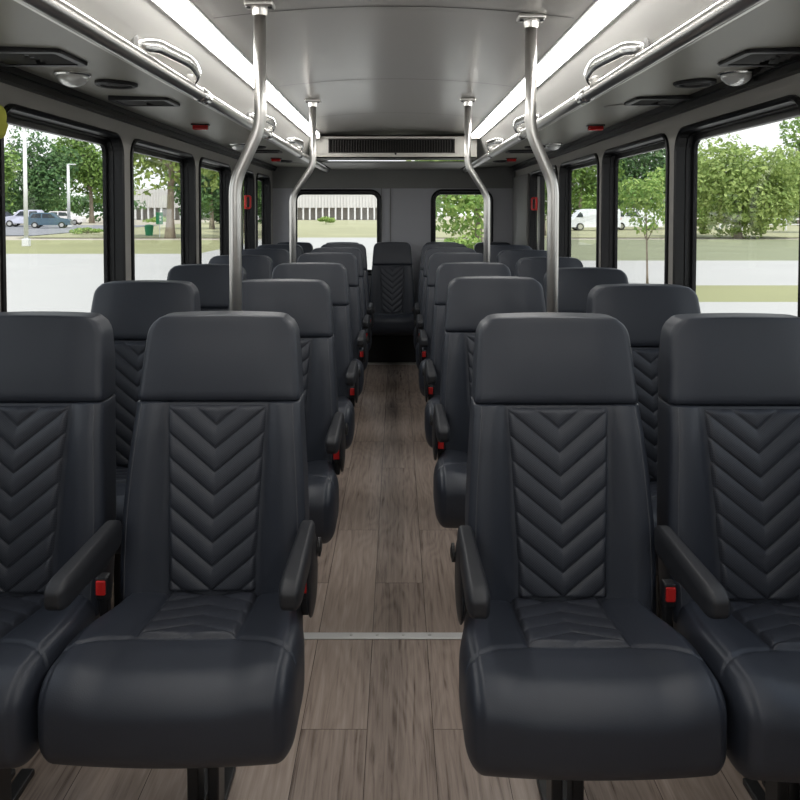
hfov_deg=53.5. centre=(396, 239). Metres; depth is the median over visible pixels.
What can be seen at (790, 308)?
road
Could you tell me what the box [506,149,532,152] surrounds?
ceiling vent
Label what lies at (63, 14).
rail
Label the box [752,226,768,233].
shrub
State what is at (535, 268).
seat
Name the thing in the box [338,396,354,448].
cushion
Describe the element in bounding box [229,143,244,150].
dome light
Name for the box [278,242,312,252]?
seat
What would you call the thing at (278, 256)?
seat
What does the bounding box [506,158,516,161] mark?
recessed light
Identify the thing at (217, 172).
tree
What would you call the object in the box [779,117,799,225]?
tree
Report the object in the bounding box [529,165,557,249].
window
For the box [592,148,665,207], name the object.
tree
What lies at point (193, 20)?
ceiling light
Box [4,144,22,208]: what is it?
tree
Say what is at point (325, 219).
shrub
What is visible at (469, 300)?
seat
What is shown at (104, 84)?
grille
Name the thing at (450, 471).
cushion
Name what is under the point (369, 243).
road
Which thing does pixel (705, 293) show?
lawn
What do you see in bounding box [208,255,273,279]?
seat
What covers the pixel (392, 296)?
seat
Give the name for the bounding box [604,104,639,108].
access cover
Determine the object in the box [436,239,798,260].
lawn
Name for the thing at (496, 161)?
ceiling speaker
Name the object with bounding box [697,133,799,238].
tree
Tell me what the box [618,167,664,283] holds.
young tree
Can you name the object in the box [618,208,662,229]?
van
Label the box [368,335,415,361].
trim
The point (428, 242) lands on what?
seat
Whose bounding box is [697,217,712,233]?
shrub
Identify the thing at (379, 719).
floor
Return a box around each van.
[571,209,620,230]
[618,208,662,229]
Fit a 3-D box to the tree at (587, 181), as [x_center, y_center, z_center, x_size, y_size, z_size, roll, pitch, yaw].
[21.632,-7.858,93.589,10.893,12.239,4.562,0,2,0]
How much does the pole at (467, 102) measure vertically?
1.887 m
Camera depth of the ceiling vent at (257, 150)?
5.26 m
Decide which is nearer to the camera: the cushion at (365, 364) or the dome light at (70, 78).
the dome light at (70, 78)
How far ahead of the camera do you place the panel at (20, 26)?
2.47 m
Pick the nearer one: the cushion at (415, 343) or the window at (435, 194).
the cushion at (415, 343)
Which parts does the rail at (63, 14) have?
hoop post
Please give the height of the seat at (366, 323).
1.055 m
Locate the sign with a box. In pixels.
[156,212,162,236]
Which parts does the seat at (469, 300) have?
armrest, backrest, quilted panel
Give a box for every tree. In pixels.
[4,126,82,212]
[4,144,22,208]
[49,136,139,222]
[134,153,218,237]
[164,171,243,228]
[216,172,260,232]
[258,181,261,205]
[406,160,483,241]
[545,168,582,235]
[572,160,625,209]
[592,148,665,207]
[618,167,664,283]
[661,164,717,217]
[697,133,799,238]
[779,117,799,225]
[779,157,799,219]
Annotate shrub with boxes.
[69,227,102,234]
[142,216,165,222]
[317,216,335,222]
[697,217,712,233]
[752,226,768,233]
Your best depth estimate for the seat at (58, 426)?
1.81 m
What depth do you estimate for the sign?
56.95 m
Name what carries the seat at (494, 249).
on the floor
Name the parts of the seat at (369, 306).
backrest, armrest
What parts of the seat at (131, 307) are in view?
leg, quilted panel, quilted panel, backrest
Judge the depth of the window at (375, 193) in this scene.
7.46 m
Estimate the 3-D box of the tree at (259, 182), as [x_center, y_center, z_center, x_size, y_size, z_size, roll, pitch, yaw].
[-9.591,-4.641,59.774,3.568,8.726,3.739,0,2,0]
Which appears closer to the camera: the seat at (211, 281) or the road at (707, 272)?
the seat at (211, 281)
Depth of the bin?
59.77 m
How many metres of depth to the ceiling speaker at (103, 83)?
2.52 m
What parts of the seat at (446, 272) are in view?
armrest, backrest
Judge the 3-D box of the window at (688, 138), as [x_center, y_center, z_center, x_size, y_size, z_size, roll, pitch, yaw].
[1.131,-0.018,2.636,0.087,0.804,1.002,0,2,0]
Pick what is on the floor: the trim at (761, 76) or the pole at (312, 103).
the pole at (312, 103)
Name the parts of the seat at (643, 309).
backrest, quilted panel, quilted panel, leg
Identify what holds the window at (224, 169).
in the wall at (9, 94)
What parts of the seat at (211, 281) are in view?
backrest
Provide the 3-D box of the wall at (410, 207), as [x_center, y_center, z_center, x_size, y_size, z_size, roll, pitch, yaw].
[-0.030,0.153,7.430,2.360,1.775,0.001,0,2,0]
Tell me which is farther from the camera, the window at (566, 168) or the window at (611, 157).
the window at (566, 168)
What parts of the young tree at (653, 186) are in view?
crown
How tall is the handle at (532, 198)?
0.107 m
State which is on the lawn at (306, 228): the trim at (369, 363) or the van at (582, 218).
the van at (582, 218)
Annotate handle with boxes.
[244,195,250,208]
[531,197,537,210]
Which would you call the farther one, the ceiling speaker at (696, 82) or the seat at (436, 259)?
the seat at (436, 259)
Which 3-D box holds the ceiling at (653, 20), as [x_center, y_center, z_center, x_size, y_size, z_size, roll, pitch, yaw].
[0.623,-0.585,3.041,0.065,0.143,8.720,0,2,0]
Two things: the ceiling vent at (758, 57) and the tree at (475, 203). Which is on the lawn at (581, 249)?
the tree at (475, 203)
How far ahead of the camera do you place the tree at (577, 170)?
59.51 m
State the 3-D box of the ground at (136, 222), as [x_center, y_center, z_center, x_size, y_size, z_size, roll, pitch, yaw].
[-0.030,-1.756,100.000,520.000,0.450,440.000,0,2,0]
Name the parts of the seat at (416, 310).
armrest, backrest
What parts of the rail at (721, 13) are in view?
hoop post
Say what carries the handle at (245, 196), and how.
attached to the window at (249, 182)
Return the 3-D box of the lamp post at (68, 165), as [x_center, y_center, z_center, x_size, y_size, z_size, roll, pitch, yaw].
[-34.480,-4.670,83.888,1.072,6.680,0.544,0,2,0]
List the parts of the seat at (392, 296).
seat frame, quilted panel, backrest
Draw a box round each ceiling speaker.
[94,79,137,89]
[493,160,506,162]
[673,78,716,87]
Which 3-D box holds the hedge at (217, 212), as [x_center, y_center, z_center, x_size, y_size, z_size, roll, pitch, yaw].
[-20.593,-4.297,99.857,12.501,5.128,4.269,0,2,0]
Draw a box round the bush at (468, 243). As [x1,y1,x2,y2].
[444,234,481,249]
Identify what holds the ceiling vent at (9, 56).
in the panel at (20, 26)
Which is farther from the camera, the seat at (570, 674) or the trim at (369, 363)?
the trim at (369, 363)
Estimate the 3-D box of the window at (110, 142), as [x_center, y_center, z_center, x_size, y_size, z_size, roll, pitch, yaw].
[-1.192,-0.025,2.838,0.087,0.804,1.047,0,2,0]
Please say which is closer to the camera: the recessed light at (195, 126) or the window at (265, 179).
the recessed light at (195, 126)
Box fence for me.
[719,218,798,230]
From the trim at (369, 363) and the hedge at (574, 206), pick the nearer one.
the trim at (369, 363)
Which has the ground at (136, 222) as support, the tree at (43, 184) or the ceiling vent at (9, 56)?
the tree at (43, 184)
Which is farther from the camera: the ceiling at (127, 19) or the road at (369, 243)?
the road at (369, 243)
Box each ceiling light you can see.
[149,0,253,89]
[266,78,309,136]
[471,76,524,138]
[537,0,636,87]
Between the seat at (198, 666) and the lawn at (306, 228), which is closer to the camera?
the seat at (198, 666)
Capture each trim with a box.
[0,65,276,170]
[216,6,570,117]
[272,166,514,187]
[367,362,415,364]
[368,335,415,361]
[381,188,390,241]
[510,55,799,170]
[513,173,528,245]
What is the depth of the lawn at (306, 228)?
66.68 m
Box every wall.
[0,82,272,311]
[273,188,512,302]
[515,73,799,283]
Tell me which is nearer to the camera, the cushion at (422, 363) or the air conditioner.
the cushion at (422, 363)
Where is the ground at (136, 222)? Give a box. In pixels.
[6,216,798,239]
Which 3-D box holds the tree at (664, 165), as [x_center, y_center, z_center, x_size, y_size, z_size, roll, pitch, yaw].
[28.154,-5.098,75.748,6.256,8.267,4.431,0,2,0]
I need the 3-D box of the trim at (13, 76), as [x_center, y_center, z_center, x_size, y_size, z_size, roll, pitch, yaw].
[-1.137,-0.511,3.029,0.045,0.050,8.690,0,2,0]
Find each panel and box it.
[0,0,315,167]
[475,0,799,167]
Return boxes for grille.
[104,84,128,85]
[328,138,454,152]
[682,83,706,84]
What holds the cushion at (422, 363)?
on the seat at (436, 259)
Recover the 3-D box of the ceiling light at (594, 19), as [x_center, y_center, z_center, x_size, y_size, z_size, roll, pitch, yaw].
[0.549,-0.648,2.682,0.104,0.048,1.390,0,2,0]
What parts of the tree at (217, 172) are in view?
crown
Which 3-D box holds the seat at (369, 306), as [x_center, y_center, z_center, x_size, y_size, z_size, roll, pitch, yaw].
[-0.409,0.567,5.910,0.494,1.055,0.642,0,2,0]
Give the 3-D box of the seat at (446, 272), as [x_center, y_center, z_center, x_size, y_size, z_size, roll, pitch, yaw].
[0.359,0.647,3.601,0.494,1.055,0.642,0,2,0]
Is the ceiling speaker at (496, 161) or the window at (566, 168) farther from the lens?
the ceiling speaker at (496, 161)
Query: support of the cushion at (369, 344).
on the seat at (369, 306)
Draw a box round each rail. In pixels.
[14,0,328,171]
[463,0,768,171]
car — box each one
[5,210,43,226]
[28,213,72,227]
[49,211,85,224]
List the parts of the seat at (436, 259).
armrest, backrest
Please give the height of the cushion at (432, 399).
0.184 m
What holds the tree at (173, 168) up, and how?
on the lawn at (306, 228)
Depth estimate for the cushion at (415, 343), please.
5.65 m
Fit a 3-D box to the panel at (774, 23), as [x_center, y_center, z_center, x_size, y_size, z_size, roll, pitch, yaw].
[0.887,-0.522,3.044,0.465,0.018,8.720,0,2,0]
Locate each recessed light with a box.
[191,123,209,129]
[270,158,281,161]
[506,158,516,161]
[586,124,604,130]
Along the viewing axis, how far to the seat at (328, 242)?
7.02 m
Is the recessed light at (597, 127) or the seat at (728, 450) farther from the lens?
the recessed light at (597, 127)
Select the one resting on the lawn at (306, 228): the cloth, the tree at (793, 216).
the tree at (793, 216)
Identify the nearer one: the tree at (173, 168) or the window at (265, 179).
the window at (265, 179)
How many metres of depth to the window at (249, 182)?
6.38 m
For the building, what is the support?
on the ground at (136, 222)
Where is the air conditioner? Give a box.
[316,135,476,168]
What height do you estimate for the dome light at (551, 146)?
0.044 m
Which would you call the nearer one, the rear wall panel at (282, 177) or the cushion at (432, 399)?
the cushion at (432, 399)
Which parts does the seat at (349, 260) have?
backrest, armrest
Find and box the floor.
[11,365,764,799]
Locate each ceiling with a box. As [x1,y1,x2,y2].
[64,0,327,165]
[191,0,594,134]
[471,0,718,162]
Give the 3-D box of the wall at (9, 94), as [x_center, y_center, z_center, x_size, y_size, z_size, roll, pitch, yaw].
[-1.160,0.320,3.073,0.001,1.745,8.720,0,2,0]
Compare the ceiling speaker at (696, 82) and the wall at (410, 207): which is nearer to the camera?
the ceiling speaker at (696, 82)
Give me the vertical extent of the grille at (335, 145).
0.105 m
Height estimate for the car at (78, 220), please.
1.600 m
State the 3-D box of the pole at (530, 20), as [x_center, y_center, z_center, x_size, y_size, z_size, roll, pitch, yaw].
[0.430,0.275,2.386,0.145,1.883,0.072,0,2,0]
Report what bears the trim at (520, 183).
attached to the wall at (790, 85)
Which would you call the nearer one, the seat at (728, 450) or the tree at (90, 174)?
the seat at (728, 450)
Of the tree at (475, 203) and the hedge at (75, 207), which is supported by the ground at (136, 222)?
the hedge at (75, 207)
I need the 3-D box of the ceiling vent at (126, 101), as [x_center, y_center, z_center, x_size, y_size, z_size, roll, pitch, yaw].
[-0.935,-0.514,2.944,0.220,0.018,0.180,0,2,0]
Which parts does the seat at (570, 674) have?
armrest, leg, quilted panel, backrest, quilted panel, leg, armrest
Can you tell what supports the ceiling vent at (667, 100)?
in the panel at (774, 23)
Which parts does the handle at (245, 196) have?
plate, handle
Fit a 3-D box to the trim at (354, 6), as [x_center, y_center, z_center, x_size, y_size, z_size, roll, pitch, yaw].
[-0.010,-0.689,2.906,1.060,0.035,3.857,0,2,0]
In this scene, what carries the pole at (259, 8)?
on the floor
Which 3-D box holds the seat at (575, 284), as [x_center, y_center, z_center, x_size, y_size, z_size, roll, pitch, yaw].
[0.825,0.660,3.242,0.482,1.055,0.650,0,2,0]
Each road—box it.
[202,238,376,253]
[581,261,797,284]
[699,302,797,315]
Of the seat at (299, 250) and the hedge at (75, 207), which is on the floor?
the seat at (299, 250)
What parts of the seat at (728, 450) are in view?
backrest, quilted panel, quilted panel, leg, leg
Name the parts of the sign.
panel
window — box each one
[0,104,125,311]
[130,139,196,279]
[198,157,231,263]
[241,170,254,249]
[256,173,270,247]
[296,189,380,274]
[431,189,492,241]
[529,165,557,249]
[559,153,598,266]
[601,133,669,283]
[672,95,799,316]
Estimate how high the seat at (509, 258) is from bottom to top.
1.055 m
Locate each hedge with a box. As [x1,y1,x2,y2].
[5,188,146,221]
[201,192,261,223]
[545,186,664,216]
[697,205,796,223]
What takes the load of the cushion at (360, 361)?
on the seat at (349, 260)
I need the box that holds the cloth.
[0,105,8,138]
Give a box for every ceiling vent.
[0,46,87,66]
[108,95,179,106]
[255,149,282,152]
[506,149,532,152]
[624,95,689,105]
[718,47,799,66]
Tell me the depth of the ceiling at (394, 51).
2.97 m
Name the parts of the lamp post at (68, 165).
post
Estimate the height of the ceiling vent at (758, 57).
0.018 m
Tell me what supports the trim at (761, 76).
attached to the wall at (790, 85)
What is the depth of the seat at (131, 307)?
2.75 m
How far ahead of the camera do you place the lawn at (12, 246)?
42.47 m
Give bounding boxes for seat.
[0,311,115,799]
[38,311,321,799]
[91,280,200,608]
[167,264,246,310]
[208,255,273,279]
[228,279,347,543]
[242,249,289,267]
[256,244,303,262]
[272,262,360,448]
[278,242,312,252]
[297,252,368,394]
[311,247,371,369]
[321,243,374,350]
[326,242,358,243]
[370,242,416,335]
[412,243,466,349]
[414,247,475,368]
[417,252,482,395]
[422,262,510,447]
[426,242,458,243]
[429,276,545,527]
[450,312,729,799]
[474,242,510,253]
[490,245,531,262]
[496,250,546,275]
[515,257,582,287]
[543,267,628,312]
[586,284,700,626]
[657,313,799,799]
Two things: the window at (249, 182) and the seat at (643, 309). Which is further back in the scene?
the window at (249, 182)
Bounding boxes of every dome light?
[53,70,91,86]
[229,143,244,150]
[545,143,561,149]
[717,69,753,85]
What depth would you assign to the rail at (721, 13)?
2.08 m
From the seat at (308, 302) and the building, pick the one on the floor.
the seat at (308, 302)
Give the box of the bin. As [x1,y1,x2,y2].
[144,224,153,235]
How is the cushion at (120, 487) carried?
on the seat at (131, 307)
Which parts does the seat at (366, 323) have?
backrest, armrest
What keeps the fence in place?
on the lawn at (306, 228)
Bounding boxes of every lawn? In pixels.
[6,240,243,253]
[16,220,798,237]
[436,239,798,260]
[696,285,797,301]
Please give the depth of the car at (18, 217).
84.09 m
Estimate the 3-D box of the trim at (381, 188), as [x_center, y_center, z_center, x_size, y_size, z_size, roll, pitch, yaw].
[-0.102,-0.039,7.417,0.091,0.960,0.008,0,2,0]
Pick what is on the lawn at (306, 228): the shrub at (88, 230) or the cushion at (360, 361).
the shrub at (88, 230)
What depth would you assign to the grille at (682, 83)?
2.54 m
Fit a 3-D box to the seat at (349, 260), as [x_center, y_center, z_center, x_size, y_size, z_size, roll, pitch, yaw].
[-0.409,0.614,4.540,0.494,1.055,0.642,0,2,0]
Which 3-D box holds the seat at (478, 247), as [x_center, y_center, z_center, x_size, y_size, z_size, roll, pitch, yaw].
[0.859,0.417,6.810,0.449,0.774,0.623,0,2,0]
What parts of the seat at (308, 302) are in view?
quilted panel, backrest, armrest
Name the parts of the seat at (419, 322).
armrest, backrest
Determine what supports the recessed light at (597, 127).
in the panel at (774, 23)
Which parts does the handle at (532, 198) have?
handle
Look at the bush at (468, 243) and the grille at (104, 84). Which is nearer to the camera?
the grille at (104, 84)
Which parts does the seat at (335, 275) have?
backrest, armrest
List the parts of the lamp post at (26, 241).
post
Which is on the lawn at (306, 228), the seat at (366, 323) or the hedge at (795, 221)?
the hedge at (795, 221)
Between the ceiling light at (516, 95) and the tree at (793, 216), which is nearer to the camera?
the ceiling light at (516, 95)
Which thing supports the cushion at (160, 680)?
on the seat at (198, 666)
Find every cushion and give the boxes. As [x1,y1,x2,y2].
[0,595,98,768]
[38,592,304,768]
[115,483,125,553]
[308,460,338,543]
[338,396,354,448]
[353,358,363,394]
[362,344,367,369]
[366,329,371,350]
[370,312,416,334]
[414,326,419,349]
[416,343,423,368]
[419,358,429,395]
[425,395,439,447]
[433,450,467,527]
[459,598,726,780]
[652,500,658,574]
[673,602,799,782]
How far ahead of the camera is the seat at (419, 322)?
5.40 m
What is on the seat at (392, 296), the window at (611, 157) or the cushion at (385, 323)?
the cushion at (385, 323)
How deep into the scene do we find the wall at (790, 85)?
3.18 m
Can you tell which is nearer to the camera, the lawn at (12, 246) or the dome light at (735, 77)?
the dome light at (735, 77)
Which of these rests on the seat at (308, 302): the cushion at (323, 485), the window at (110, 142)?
the cushion at (323, 485)
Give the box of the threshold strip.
[304,632,462,638]
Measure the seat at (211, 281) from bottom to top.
1.055 m
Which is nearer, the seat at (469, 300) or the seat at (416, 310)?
the seat at (469, 300)
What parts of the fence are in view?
rail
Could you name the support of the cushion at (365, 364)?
on the seat at (366, 323)
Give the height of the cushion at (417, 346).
0.184 m
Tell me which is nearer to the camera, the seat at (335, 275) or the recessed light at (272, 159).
the seat at (335, 275)
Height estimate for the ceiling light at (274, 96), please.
0.048 m
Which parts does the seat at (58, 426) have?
leg, leg, quilted panel, quilted panel, backrest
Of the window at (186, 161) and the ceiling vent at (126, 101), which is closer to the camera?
the ceiling vent at (126, 101)
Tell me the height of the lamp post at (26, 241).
6.680 m
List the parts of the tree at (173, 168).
crown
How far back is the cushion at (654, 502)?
2.16 m
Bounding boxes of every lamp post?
[22,128,30,245]
[67,164,75,226]
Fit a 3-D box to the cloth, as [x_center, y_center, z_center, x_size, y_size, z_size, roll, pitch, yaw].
[-1.127,-0.333,2.193,0.052,0.102,0.129,0,2,0]
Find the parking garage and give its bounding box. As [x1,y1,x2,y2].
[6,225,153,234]
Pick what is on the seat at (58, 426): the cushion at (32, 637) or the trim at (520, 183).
the cushion at (32, 637)
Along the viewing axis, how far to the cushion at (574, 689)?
1.38 m
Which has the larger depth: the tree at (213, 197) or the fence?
the tree at (213, 197)
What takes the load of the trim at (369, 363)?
on the floor
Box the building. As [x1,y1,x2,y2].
[101,189,376,219]
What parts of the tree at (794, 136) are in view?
crown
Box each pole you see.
[229,0,274,310]
[289,99,320,262]
[460,98,489,261]
[516,13,558,311]
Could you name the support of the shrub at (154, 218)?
on the ground at (136, 222)
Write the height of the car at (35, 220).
1.550 m
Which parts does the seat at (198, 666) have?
armrest, quilted panel, leg, backrest, quilted panel, leg, armrest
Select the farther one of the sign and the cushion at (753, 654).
the sign

